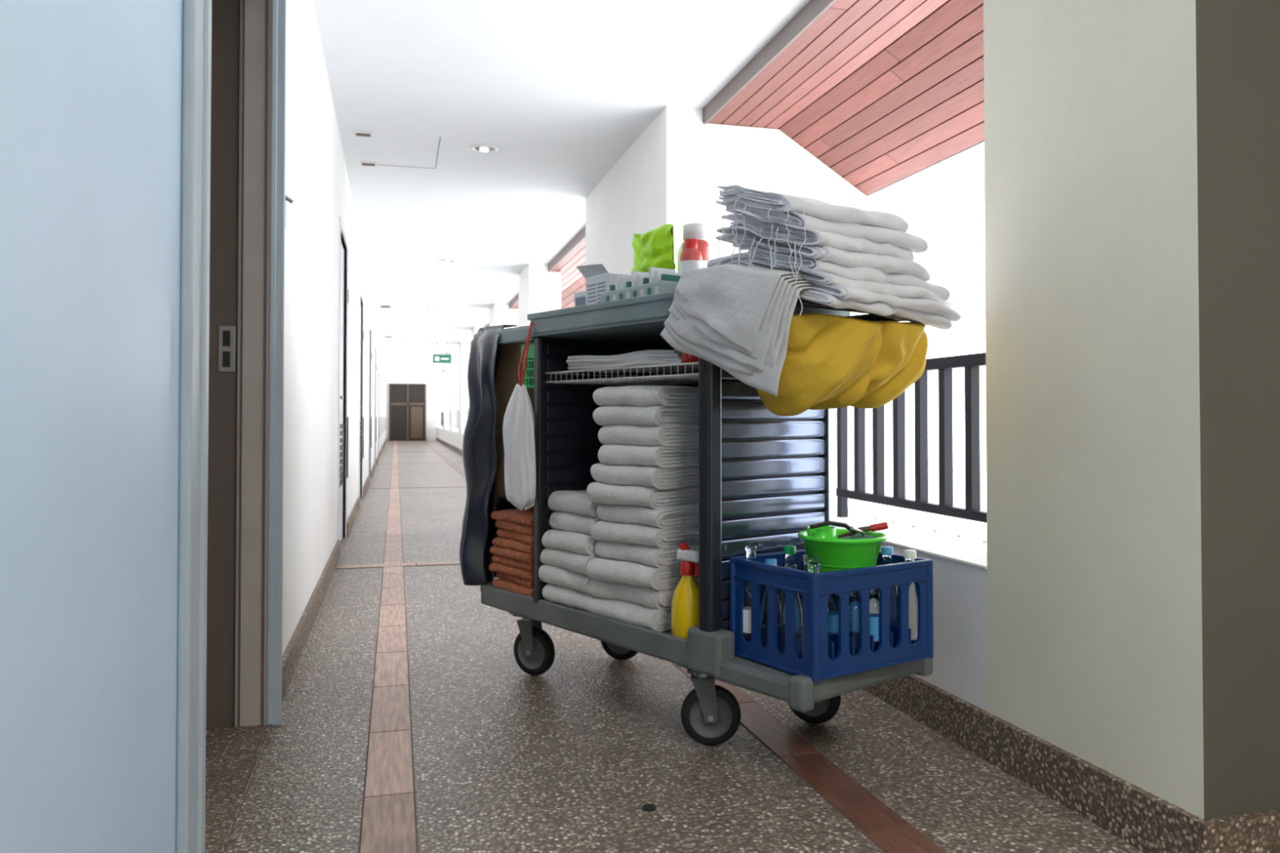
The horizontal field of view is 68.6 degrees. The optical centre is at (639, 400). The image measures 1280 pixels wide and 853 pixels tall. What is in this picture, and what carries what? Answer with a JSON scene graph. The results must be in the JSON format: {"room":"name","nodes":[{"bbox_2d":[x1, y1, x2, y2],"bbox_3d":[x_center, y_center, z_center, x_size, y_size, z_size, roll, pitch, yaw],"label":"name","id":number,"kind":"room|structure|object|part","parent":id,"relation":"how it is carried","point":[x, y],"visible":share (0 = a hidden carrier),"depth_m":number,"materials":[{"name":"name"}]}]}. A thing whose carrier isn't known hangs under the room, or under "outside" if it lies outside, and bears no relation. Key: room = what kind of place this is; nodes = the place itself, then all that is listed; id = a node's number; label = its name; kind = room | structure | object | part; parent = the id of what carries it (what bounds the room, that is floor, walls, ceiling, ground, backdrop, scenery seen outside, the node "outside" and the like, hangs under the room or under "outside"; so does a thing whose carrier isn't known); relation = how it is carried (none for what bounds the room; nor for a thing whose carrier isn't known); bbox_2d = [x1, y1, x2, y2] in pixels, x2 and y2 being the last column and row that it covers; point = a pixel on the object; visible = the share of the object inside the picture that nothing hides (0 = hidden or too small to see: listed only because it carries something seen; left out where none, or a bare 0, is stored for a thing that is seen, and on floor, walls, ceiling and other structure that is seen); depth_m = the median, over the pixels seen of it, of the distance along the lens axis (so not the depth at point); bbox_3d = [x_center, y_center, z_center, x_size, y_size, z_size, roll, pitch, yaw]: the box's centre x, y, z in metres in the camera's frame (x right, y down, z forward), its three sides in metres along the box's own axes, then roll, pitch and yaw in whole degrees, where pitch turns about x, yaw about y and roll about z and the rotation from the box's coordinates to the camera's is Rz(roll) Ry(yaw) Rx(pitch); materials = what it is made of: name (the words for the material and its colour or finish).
{"room":"hotel corridor","nodes":[
{"label":"hotel corridor","id":0,"kind":"room"},
{"bbox_2d":[0,0,386,852],"bbox_3d":[-4.697,-0.175,16.349,0.150,2.720,40.000,0,-1,-15],"label":"wall","id":1,"kind":"structure","parent":0,"point":[91,91],"depth_m":1.23,"materials":[{"name":"paint"}]},
{"bbox_2d":[175,0,293,852],"bbox_3d":[-1.012,-0.211,2.234,0.223,2.300,1.315,0,-1,-15],"label":"door frame","id":2,"kind":"structure","parent":1,"relation":"attached to","point":[233,198],"depth_m":2.71,"materials":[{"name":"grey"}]},
{"bbox_2d":[281,437,386,703],"bbox_3d":[-4.616,1.131,16.348,0.018,0.110,40.000,0,-1,-15],"label":"baseboard","id":3,"kind":"structure","parent":1,"relation":"attached to","point":[291,655],"depth_m":4.01,"materials":[{"name":"grey stone"}]},
{"bbox_2d":[337,216,349,541],"bbox_3d":[-2.106,-0.086,6.533,0.110,2.200,1.000,0,-1,-15],"label":"door","id":4,"kind":"structure","parent":1,"relation":"in","point":[342,294],"depth_m":6.84,"materials":[{"name":"white wood"}]},
{"bbox_2d":[358,288,364,498],"bbox_3d":[-2.986,-0.027,9.920,0.110,2.200,1.000,0,-1,-15],"label":"door","id":5,"kind":"structure","parent":1,"relation":"in","point":[361,294],"depth_m":10.34,"materials":[{"name":"white wood"}]},
{"bbox_2d":[368,322,372,478],"bbox_3d":[-3.866,0.032,13.307,0.110,2.200,1.000,0,-1,-15],"label":"door","id":6,"kind":"structure","parent":1,"relation":"in","point":[370,326],"depth_m":13.74,"materials":[{"name":"white wood"}]},
{"bbox_2d":[373,342,377,462],"bbox_3d":[-4.747,0.091,16.694,0.110,2.200,1.000,0,-1,-15],"label":"door","id":7,"kind":"structure","parent":1,"relation":"in","point":[375,365],"depth_m":17.13,"materials":[{"name":"white wood"}]},
{"bbox_2d":[377,355,379,454],"bbox_3d":[-5.627,0.150,20.081,0.110,2.200,1.000,0,-1,-15],"label":"door","id":8,"kind":"structure","parent":1,"relation":"in","point":[379,356],"depth_m":20.45,"materials":[{"name":"white wood"}]},
{"bbox_2d":[380,364,382,449],"bbox_3d":[-6.508,0.210,23.468,0.110,2.200,1.000,0,-1,-15],"label":"door","id":9,"kind":"structure","parent":1,"relation":"in","point":[381,365],"depth_m":23.90,"materials":[{"name":"white wood"}]},
{"bbox_2d":[382,371,383,448],"bbox_3d":[-7.388,0.269,26.854,0.110,2.200,1.000,0,-1,-15],"label":"door","id":10,"kind":"structure","parent":1,"relation":"in","point":[383,371],"depth_m":27.30,"materials":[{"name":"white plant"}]},
{"bbox_2d":[384,377,385,431],"bbox_3d":[-8.269,0.328,30.241,0.110,2.200,1.000,0,-1,-15],"label":"door","id":11,"kind":"structure","parent":1,"relation":"in","point":[384,377],"depth_m":30.70,"materials":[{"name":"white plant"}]},
{"bbox_2d":[385,380,386,439],"bbox_3d":[-9.149,0.387,33.628,0.110,2.200,1.000,0,-1,-15],"label":"door","id":12,"kind":"structure","parent":1,"relation":"in","point":[385,380],"depth_m":33.19,"materials":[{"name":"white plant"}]},
{"bbox_2d":[204,724,273,852],"bbox_3d":[-1.014,0.932,2.197,0.170,0.012,1.035,0,-1,-15],"label":"floor","id":13,"kind":"structure","parent":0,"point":[233,755],"depth_m":2.34,"materials":[{"name":"stone"}]},
{"bbox_2d":[386,368,443,440],"bbox_3d":[-8.551,0.169,36.061,2.610,2.720,0.100,0,-1,-15],"label":"wall","id":14,"kind":"structure","parent":0,"point":[433,379],"depth_m":36.12,"materials":[{"name":"white paint"}]},
{"bbox_2d":[388,383,426,440],"bbox_3d":[-8.882,0.441,35.877,1.380,2.170,0.080,0,-1,-15],"label":"end door","id":15,"kind":"structure","parent":14,"relation":"in","point":[406,402],"depth_m":35.86,"materials":[{"name":"brown wood"}]},
{"bbox_2d":[443,363,449,440],"bbox_3d":[-6.269,0.080,30.921,0.380,2.720,1.000,0,-1,-15],"label":"wall pier","id":16,"kind":"object","parent":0,"point":[446,366],"visible":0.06,"depth_m":30.42,"materials":[{"name":"white paint"}]},
{"bbox_2d":[449,352,458,444],"bbox_3d":[-5.263,0.012,27.050,0.380,2.720,1.000,0,-1,-15],"label":"wall pier","id":17,"kind":"object","parent":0,"point":[454,366],"visible":0.38,"depth_m":26.55,"materials":[{"name":"white paint"}]},
{"bbox_2d":[457,342,471,449],"bbox_3d":[-4.257,-0.056,23.179,0.380,2.720,1.000,0,-1,-15],"label":"wall pier","id":18,"kind":"object","parent":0,"point":[464,347],"visible":0.44,"depth_m":22.69,"materials":[{"name":"white paint"}]},
{"bbox_2d":[471,326,485,342],"bbox_3d":[-3.251,-0.123,19.308,0.380,2.720,1.000,0,-1,-15],"label":"wall pier","id":19,"kind":"object","parent":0,"point":[475,329],"visible":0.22,"depth_m":18.93,"materials":[{"name":"white paint"}]},
{"bbox_2d":[488,302,518,328],"bbox_3d":[-2.244,-0.191,15.437,0.380,2.720,1.000,0,-1,-15],"label":"wall pier","id":20,"kind":"object","parent":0,"point":[500,313],"visible":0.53,"depth_m":14.98,"materials":[{"name":"white paint"}]},
{"bbox_2d":[518,263,560,326],"bbox_3d":[-1.250,-0.257,11.615,0.380,2.720,1.000,0,-1,-15],"label":"wall pier","id":21,"kind":"object","parent":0,"point":[539,289],"visible":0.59,"depth_m":11.16,"materials":[{"name":"white paint"}]},
{"bbox_2d":[312,0,810,369],"bbox_3d":[-3.520,-1.603,16.732,2.610,0.150,40.100,0,-1,-15],"label":"ceiling","id":22,"kind":"structure","parent":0,"point":[562,89],"depth_m":5.63,"materials":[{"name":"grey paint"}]},
{"bbox_2d":[353,130,391,337],"bbox_3d":[-3.739,-1.577,13.678,0.170,0.010,15.900,0,-1,-15],"label":"vents","id":23,"kind":"object","parent":22,"relation":"in","point":[362,134],"depth_m":6.07,"materials":[{"name":"grey metal"}]},
{"bbox_2d":[381,137,440,168],"bbox_3d":[-1.625,-1.707,6.428,0.474,0.002,0.800,0,-1,-15],"label":"access hatch","id":24,"kind":"object","parent":22,"relation":"in","point":[440,137],"depth_m":6.78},
{"bbox_2d":[439,259,455,262],"bbox_3d":[-2.241,-1.617,10.916,0.190,0.024,0.190,0,-1,-15],"label":"recessed light","id":25,"kind":"object","parent":22,"relation":"in","point":[441,260],"depth_m":10.89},
{"bbox_2d":[470,143,498,153],"bbox_3d":[-1.053,-1.696,6.349,0.190,0.024,0.190,0,-1,-15],"label":"recessed light","id":26,"kind":"object","parent":22,"relation":"in","point":[486,148],"depth_m":6.33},
{"bbox_2d":[223,440,1143,852],"bbox_3d":[-3.520,1.241,16.683,2.610,0.100,40.100,0,-1,-15],"label":"floor","id":27,"kind":"structure","parent":0,"point":[567,757],"depth_m":2.50,"materials":[{"name":"grey stone"}]},
{"bbox_2d":[357,440,418,852],"bbox_3d":[-4.574,1.205,17.532,0.121,0.003,38.272,0,-1,-15],"label":"floor strip","id":28,"kind":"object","parent":27,"relation":"in","point":[388,820],"depth_m":2.71,"materials":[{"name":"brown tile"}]},
{"bbox_2d":[336,451,466,568],"bbox_3d":[-3.333,1.162,15.113,1.840,0.004,19.271,0,-1,-15],"label":"trim","id":29,"kind":"structure","parent":27,"relation":"in","point":[450,562],"depth_m":5.74,"materials":[{"name":"brown tile"}]},
{"bbox_2d":[641,804,655,811],"bbox_3d":[0.021,0.936,2.159,0.032,0.004,0.032,0,-1,-15],"label":"floor drain","id":30,"kind":"object","parent":27,"relation":"on","point":[647,807],"visible":1,"depth_m":2.15,"materials":[{"name":"black metal"}]},
{"bbox_2d":[422,440,946,852],"bbox_3d":[-3.553,1.209,17.797,0.123,0.003,38.272,0,-1,-15],"label":"floor strip","id":31,"kind":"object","parent":27,"relation":"in","point":[880,824],"depth_m":2.31,"materials":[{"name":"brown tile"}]},
{"bbox_2d":[474,290,933,745],"bbox_3d":[0.091,0.331,2.979,0.556,1.243,1.575,1,-1,-39],"label":"cart","id":32,"kind":"object","parent":27,"relation":"on","point":[765,477],"visible":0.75,"depth_m":2.65,"materials":[{"name":"grey plastic"}]},
{"bbox_2d":[459,324,533,585],"bbox_3d":[-0.331,0.208,3.448,0.592,0.945,0.475,1,-1,-39],"label":"bag","id":33,"kind":"object","parent":32,"relation":"on","point":[492,378],"visible":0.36,"depth_m":3.36,"materials":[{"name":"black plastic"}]},
{"bbox_2d":[488,508,533,596],"bbox_3d":[-0.387,0.530,3.294,0.186,0.280,0.283,1,-1,-39],"label":"hand towels","id":34,"kind":"object","parent":32,"relation":"on","point":[513,550],"visible":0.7,"depth_m":3.24,"materials":[{"name":"orange fabric"}]},
{"bbox_2d":[502,322,536,511],"bbox_3d":[-0.394,0.048,3.083,0.148,0.621,0.104,0,-1,20],"label":"hanging bag","id":35,"kind":"object","parent":32,"relation":"hanging from","point":[518,424],"visible":1,"depth_m":3.04,"materials":[{"name":"white plastic"}]},
{"bbox_2d":[520,342,533,387],"bbox_3d":[-0.344,-0.120,3.210,0.075,0.153,0.120,1,-1,-39],"label":"plastic basket","id":36,"kind":"object","parent":32,"relation":"on","point":[531,349],"visible":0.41,"depth_m":3.19,"materials":[{"name":"green plastic"}]},
{"bbox_2d":[538,490,603,612],"bbox_3d":[-0.072,0.484,3.127,0.470,0.371,0.292,1,-1,-39],"label":"bath towels","id":37,"kind":"object","parent":32,"relation":"on","point":[570,545],"visible":0.38,"depth_m":2.99,"materials":[{"name":"white fabric"}]},
{"bbox_2d":[574,290,585,306],"bbox_3d":[-0.164,-0.301,3.216,0.075,0.140,0.101,-1,-1,43],"label":"tissue box","id":38,"kind":"object","parent":32,"relation":"on","point":[580,296],"visible":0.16,"depth_m":3.18,"materials":[{"name":"white paper"}]},
{"bbox_2d":[576,263,631,305],"bbox_3d":[-0.112,-0.341,3.087,0.130,0.215,0.170,1,-1,-33],"label":"box","id":39,"kind":"object","parent":32,"relation":"on","point":[594,286],"visible":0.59,"depth_m":3.06,"materials":[{"name":"white paper"}]},
{"bbox_2d":[545,361,698,386],"bbox_3d":[0.100,-0.078,2.951,0.456,0.037,0.754,1,-1,-39],"label":"wire basket","id":40,"kind":"object","parent":32,"relation":"on","point":[554,376],"depth_m":3.07,"materials":[{"name":"white metal"}]},
{"bbox_2d":[565,349,698,373],"bbox_3d":[0.092,-0.121,2.966,0.422,0.060,0.622,1,-1,-39],"label":"linens","id":41,"kind":"object","parent":32,"relation":"in","point":[644,357],"visible":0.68,"depth_m":2.87,"materials":[{"name":"fabric"}]},
{"bbox_2d":[600,266,681,302],"bbox_3d":[0.027,-0.314,2.864,0.141,0.153,0.330,1,-1,-35],"label":"box","id":42,"kind":"object","parent":32,"relation":"on","point":[658,280],"visible":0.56,"depth_m":2.79,"materials":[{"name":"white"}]},
{"bbox_2d":[586,385,698,631],"bbox_3d":[0.107,0.309,2.902,0.484,0.716,0.357,1,-1,-39],"label":"bath towels","id":43,"kind":"object","parent":32,"relation":"on","point":[646,491],"visible":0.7,"depth_m":2.73,"materials":[{"name":"white fabric"}]},
{"bbox_2d":[631,223,675,273],"bbox_3d":[0.046,-0.398,3.042,0.088,0.328,0.200,1,-1,-39],"label":"pouch","id":44,"kind":"object","parent":32,"relation":"on","point":[655,248],"visible":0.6,"depth_m":2.99,"materials":[{"name":"green plastic"}]},
{"bbox_2d":[677,240,684,272],"bbox_3d":[0.155,-0.389,3.072,0.066,0.311,0.066,1,-1,-39],"label":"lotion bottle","id":45,"kind":"object","parent":32,"relation":"on","point":[680,250],"visible":0.13,"depth_m":3.06,"materials":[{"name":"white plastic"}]},
{"bbox_2d":[671,542,698,639],"bbox_3d":[0.137,0.526,2.589,0.081,0.265,0.121,1,-1,-39],"label":"spray bottle","id":46,"kind":"object","parent":32,"relation":"on","point":[685,601],"visible":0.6,"depth_m":2.57,"materials":[{"name":"yellow plastic"}]},
{"bbox_2d":[681,352,698,363],"bbox_3d":[0.156,-0.127,2.586,0.064,0.045,0.069,1,-1,-39],"label":"sponge","id":47,"kind":"object","parent":32,"relation":"on","point":[686,357],"visible":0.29,"depth_m":2.58,"materials":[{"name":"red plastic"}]},
{"bbox_2d":[474,290,906,345],"bbox_3d":[0.088,-0.247,2.993,0.556,0.088,1.565,1,-1,-39],"label":"tray","id":48,"kind":"object","parent":32,"relation":"on","point":[640,320],"depth_m":2.88,"materials":[{"name":"plastic"}]},
{"bbox_2d":[679,239,702,273],"bbox_3d":[0.157,-0.366,2.886,0.071,0.259,0.071,1,-1,-39],"label":"bottle","id":49,"kind":"object","parent":32,"relation":"on","point":[691,258],"visible":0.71,"depth_m":2.86,"materials":[{"name":"red plastic"}]},
{"bbox_2d":[682,222,709,267],"bbox_3d":[0.177,-0.396,2.981,0.089,0.322,0.089,1,-1,-39],"label":"detergent bottle","id":50,"kind":"object","parent":32,"relation":"on","point":[699,231],"visible":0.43,"depth_m":2.95,"materials":[{"name":"white plastic"}]},
{"bbox_2d":[706,251,749,267],"bbox_3d":[0.343,-0.324,2.744,0.304,0.182,0.190,1,-1,-39],"label":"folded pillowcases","id":51,"kind":"object","parent":32,"relation":"on","point":[709,264],"visible":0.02,"depth_m":2.67,"materials":[{"name":"fabric"}]},
{"bbox_2d":[660,263,830,396],"bbox_3d":[0.257,-0.180,2.408,0.200,0.345,0.506,1,-1,-39],"label":"folded towel","id":52,"kind":"object","parent":32,"relation":"on","point":[737,319],"visible":0.96,"depth_m":2.29,"materials":[{"name":"fabric"}]},
{"bbox_3d":[0.372,0.224,2.635,0.440,0.885,0.038,1,-1,-39],"label":"louvered panel","id":53,"kind":"part","parent":32,"relation":"part of","materials":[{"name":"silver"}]},
{"bbox_2d":[742,545,917,656],"bbox_3d":[0.500,0.519,2.465,0.398,0.273,0.292,1,-1,-33],"label":"water bottles","id":54,"kind":"object","parent":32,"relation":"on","point":[811,564],"visible":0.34,"depth_m":2.39,"materials":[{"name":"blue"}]},
{"bbox_2d":[797,520,888,573],"bbox_3d":[0.523,0.376,2.432,0.228,0.138,0.228,-1,-1,30],"label":"plastic bowl","id":55,"kind":"object","parent":54,"relation":"on","point":[851,547],"visible":0.77,"depth_m":2.36,"materials":[{"name":"green plastic"}]},
{"bbox_2d":[729,549,933,681],"bbox_3d":[0.500,0.541,2.464,0.424,0.253,0.329,1,-1,-33],"label":"crate","id":56,"kind":"object","parent":32,"relation":"on","point":[827,655],"visible":0.81,"depth_m":2.34,"materials":[{"name":"plastic"}]},
{"bbox_2d":[755,313,928,416],"bbox_3d":[0.506,-0.089,2.480,0.538,0.259,0.361,1,-1,-39],"label":"laundry bag","id":57,"kind":"object","parent":32,"relation":"on","point":[831,362],"visible":0.79,"depth_m":2.33,"materials":[{"name":"fabric"}]},
{"bbox_2d":[711,185,960,329],"bbox_3d":[0.505,-0.376,2.474,0.595,0.370,0.472,1,-1,-39],"label":"towels","id":58,"kind":"object","parent":57,"relation":"on","point":[864,258],"visible":0.95,"depth_m":2.31,"materials":[{"name":"fabric"}]},
{"bbox_2d":[983,0,1279,819],"bbox_3d":[1.230,-0.421,2.232,0.460,2.720,0.687,0,-1,-15],"label":"wall pier","id":59,"kind":"object","parent":27,"relation":"on","point":[1132,147],"visible":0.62,"depth_m":1.98,"materials":[{"name":"beige paint"}]},
{"bbox_2d":[436,427,987,711],"bbox_3d":[-3.267,0.986,19.381,0.405,0.505,34.813,0,-1,-15],"label":"wall","id":60,"kind":"structure","parent":0,"point":[960,626],"depth_m":2.67,"materials":[{"name":"white paint"}]},
{"bbox_2d":[440,352,986,523],"bbox_3d":[-3.270,0.440,19.393,0.050,0.587,34.820,0,-1,-15],"label":"balcony railing","id":61,"kind":"object","parent":60,"relation":"on","point":[971,363],"visible":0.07,"depth_m":3.15,"materials":[{"name":"black metal"}]},
{"bbox_2d":[435,437,1279,852],"bbox_3d":[-3.146,1.173,19.044,0.500,0.120,35.520,0,-1,-15],"label":"baseboard","id":62,"kind":"structure","parent":60,"relation":"attached to","point":[1141,819],"depth_m":2.12,"materials":[{"name":"grey stone"}]},
{"bbox_2d":[873,516,986,542],"bbox_3d":[1.000,0.449,3.301,0.012,0.007,0.712,0,-1,-15],"label":"screws","id":63,"kind":"object","parent":60,"relation":"on","point":[874,517],"visible":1,"depth_m":3.23,"materials":[{"name":"silver metal"}]},
{"bbox_2d":[442,0,984,372],"bbox_3d":[-2.629,-1.333,19.233,1.085,0.603,35.500,0,-1,-15],"label":"ceiling","id":64,"kind":"structure","parent":0,"point":[882,93],"depth_m":4.71,"materials":[{"name":"red wood"}]},
{"bbox_2d":[432,341,451,363],"bbox_3d":[-4.760,-1.166,22.571,0.430,0.520,0.060,0,-1,-15],"label":"exit sign","id":65,"kind":"object","parent":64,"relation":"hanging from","point":[437,358],"visible":1,"depth_m":22.54,"materials":[{"name":"green plastic"}]},
{"bbox_2d":[585,105,868,511],"bbox_3d":[0.473,-0.342,6.784,1.286,2.720,2.420,0,-1,-15],"label":"wall pier","id":66,"kind":"object","parent":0,"point":[673,172],"visible":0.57,"depth_m":5.65,"materials":[{"name":"white paint"}]}
]}

